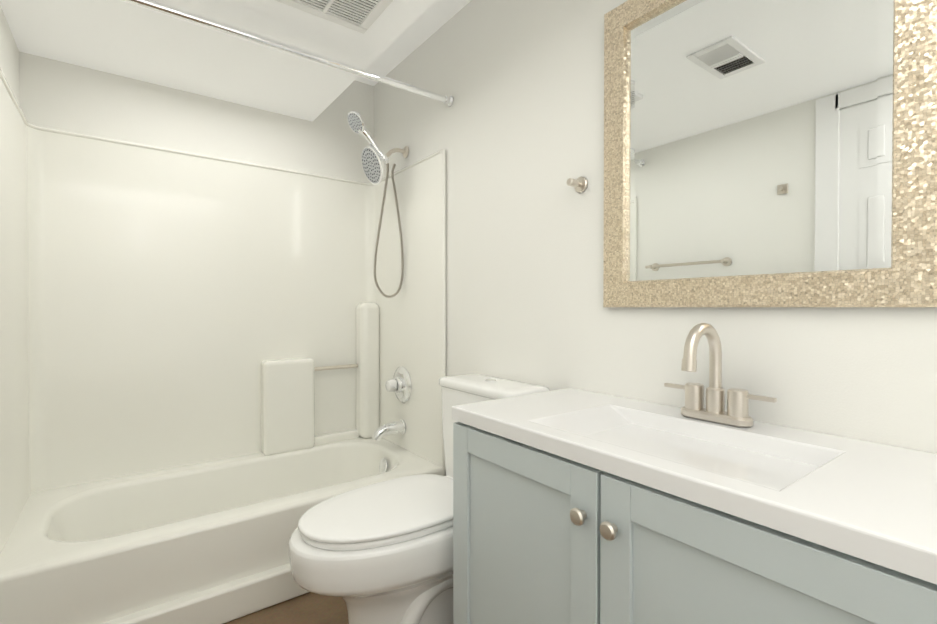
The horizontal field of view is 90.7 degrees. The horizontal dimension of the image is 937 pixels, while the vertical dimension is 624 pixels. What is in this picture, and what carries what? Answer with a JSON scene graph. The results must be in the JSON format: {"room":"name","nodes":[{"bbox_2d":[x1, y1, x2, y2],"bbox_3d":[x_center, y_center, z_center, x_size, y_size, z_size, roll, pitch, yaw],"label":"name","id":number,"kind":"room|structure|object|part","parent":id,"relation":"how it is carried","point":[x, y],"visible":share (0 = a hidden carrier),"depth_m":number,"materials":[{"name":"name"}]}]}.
{"room":"bathroom","nodes":[
{"label":"bathroom","id":0,"kind":"room"},
{"bbox_2d":[0,5,19,105],"bbox_3d":[-0.931,-0.145,0.613,0.100,2.450,3.274,0,1,-37],"label":"wall","id":1,"kind":"structure","parent":0,"point":[9,59],"depth_m":1.70,"materials":[{"name":"white paint"}]},
{"bbox_2d":[19,51,373,182],"bbox_3d":[-1.221,-0.163,2.378,1.749,2.450,0.100,0,1,-37],"label":"wall","id":2,"kind":"structure","parent":0,"point":[69,97],"depth_m":2.22,"materials":[{"name":"white paint"}]},
{"bbox_2d":[0,0,435,121],"bbox_3d":[-0.459,-1.208,0.956,1.279,0.332,3.274,0,1,-37],"label":"ceiling","id":3,"kind":"structure","parent":0,"point":[126,39],"depth_m":1.82,"materials":[{"name":"white paint"}]},
{"bbox_2d":[275,0,392,33],"bbox_3d":[-0.423,-1.036,1.490,0.325,0.021,0.315,0,1,-37],"label":"fan","id":4,"kind":"object","parent":3,"relation":"attached to","point":[360,16],"visible":0.98,"depth_m":1.57,"materials":[{"name":"white plastic"}]},
{"bbox_2d":[224,592,347,623],"bbox_3d":[-0.271,1.100,1.119,1.749,0.050,3.274,0,1,-37],"label":"floor","id":5,"kind":"structure","parent":0,"point":[310,608],"depth_m":1.65,"materials":[{"name":"wood"}]},
{"bbox_2d":[0,69,445,623],"bbox_3d":[-0.942,0.040,2.007,1.544,2.051,0.826,0,1,-37],"label":"shower","id":6,"kind":"object","parent":5,"relation":"on","point":[219,377],"visible":0.98,"depth_m":2.12,"materials":[{"name":"white plastic"}]},
{"bbox_2d":[0,436,444,623],"bbox_3d":[-0.955,0.875,2.032,1.543,0.289,0.784,0,1,-37],"label":"tub","id":7,"kind":"object","parent":6,"relation":"in","point":[105,549],"depth_m":1.71,"materials":[{"name":"white plastic"}]},
{"bbox_2d":[314,429,358,445],"bbox_3d":[-0.756,0.706,2.608,0.280,0.048,0.060,0,1,-37],"label":"shelf","id":8,"kind":"object","parent":6,"relation":"attached to","point":[327,436],"depth_m":2.60,"materials":[{"name":"white plastic"}]},
{"bbox_3d":[-0.483,-0.852,2.357,0.172,0.170,0.044,0,1,-37],"label":"handle","id":9,"kind":"part","parent":6,"relation":"part of","materials":[{"name":"silver metal"}]},
{"bbox_3d":[-0.421,0.622,2.422,0.176,0.086,0.068,0,1,-37],"label":"spout","id":10,"kind":"part","parent":6,"relation":"part of","materials":[{"name":"silver metal"}]},
{"bbox_3d":[-0.390,-0.827,2.431,0.139,0.078,0.021,0,1,-37],"label":"arm","id":11,"kind":"part","parent":6,"relation":"part of"},
{"bbox_2d":[288,373,549,623],"bbox_3d":[-0.168,0.665,1.558,0.835,0.817,0.452,0,1,-37],"label":"toilet","id":12,"kind":"object","parent":5,"relation":"on","point":[379,553],"visible":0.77,"depth_m":1.38,"materials":[{"name":"white ceramic"}]},
{"bbox_3d":[-0.212,0.864,1.527,0.726,0.413,0.428,0,1,-37],"label":"bowl","id":13,"kind":"part","parent":12,"relation":"part of","materials":[{"name":"white ceramic"}]},
{"bbox_3d":[-0.252,0.623,1.495,0.573,0.022,0.386,0,1,-37],"label":"lid","id":14,"kind":"part","parent":12,"relation":"part of","materials":[{"name":"white plastic"}]},
{"bbox_3d":[-0.253,0.646,1.494,0.557,0.020,0.380,0,1,-37],"label":"seat","id":15,"kind":"part","parent":12,"relation":"part of","materials":[{"name":"white plastic"}]},
{"bbox_3d":[0.084,0.482,1.745,0.192,0.372,0.436,0,1,-37],"label":"tank","id":16,"kind":"part","parent":12,"relation":"part of","materials":[{"name":"white ceramic"}]},
{"bbox_2d":[452,323,936,623],"bbox_3d":[0.475,0.551,0.976,0.515,1.050,1.120,0,1,-37],"label":"bathroom vanity","id":17,"kind":"object","parent":5,"relation":"on","point":[573,506],"visible":1,"depth_m":0.86,"materials":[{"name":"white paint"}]},
{"bbox_3d":[0.110,0.634,1.096,0.019,0.651,0.486,0,1,-37],"label":"door","id":18,"kind":"part","parent":17,"relation":"part of","materials":[{"name":"blue paint"}]},
{"bbox_3d":[0.218,0.402,0.911,0.027,0.033,0.033,0,1,-37],"label":"knob","id":19,"kind":"part","parent":17,"relation":"part of","materials":[{"name":"silver metal"}]},
{"bbox_3d":[0.261,0.402,0.854,0.027,0.033,0.033,0,1,-37],"label":"knob","id":20,"kind":"part","parent":17,"relation":"part of","materials":[{"name":"silver metal"}]},
{"bbox_3d":[0.441,0.639,0.654,0.019,0.651,0.604,0,1,-37],"label":"door","id":21,"kind":"part","parent":17,"relation":"part of","materials":[{"name":"blue paint"}]},
{"bbox_2d":[356,0,470,85],"bbox_3d":[0.241,-1.364,1.478,0.470,0.030,3.274,0,1,-37],"label":"ceiling","id":22,"kind":"structure","parent":0,"point":[435,16],"depth_m":2.27,"materials":[{"name":"white paint"}]},
{"bbox_2d":[374,0,936,475],"bbox_3d":[0.390,-0.155,1.601,0.100,2.450,3.274,0,1,-37],"label":"wall","id":23,"kind":"structure","parent":0,"point":[516,130],"depth_m":1.60,"materials":[{"name":"white paint"}]},
{"bbox_2d":[123,0,452,106],"bbox_3d":[-0.702,-0.969,1.675,1.545,0.048,0.048,0,1,-37],"label":"curtain rod","id":24,"kind":"object","parent":23,"relation":"attached to","point":[218,26],"visible":1,"depth_m":1.68,"materials":[{"name":"silver metal"}]},
{"bbox_2d":[567,176,587,192],"bbox_3d":[0.350,-0.421,1.514,0.062,0.052,0.052,0,1,-37],"label":"robe hook","id":25,"kind":"object","parent":23,"relation":"attached to","point":[579,184],"visible":1,"depth_m":1.51,"materials":[{"name":"silver metal"}]},
{"bbox_3d":[0.371,-0.421,1.530,0.010,0.052,0.052,0,1,-37],"label":"plate","id":26,"kind":"part","parent":25,"relation":"part of","materials":[{"name":"silver metal"}]},
{"bbox_2d":[603,0,936,306],"bbox_3d":[0.651,-0.466,1.143,0.024,0.909,0.753,0,1,-37],"label":"mirror","id":27,"kind":"object","parent":23,"relation":"attached to","point":[770,153],"visible":0.95,"depth_m":1.08,"materials":[{"name":"gold metal"}]}
]}

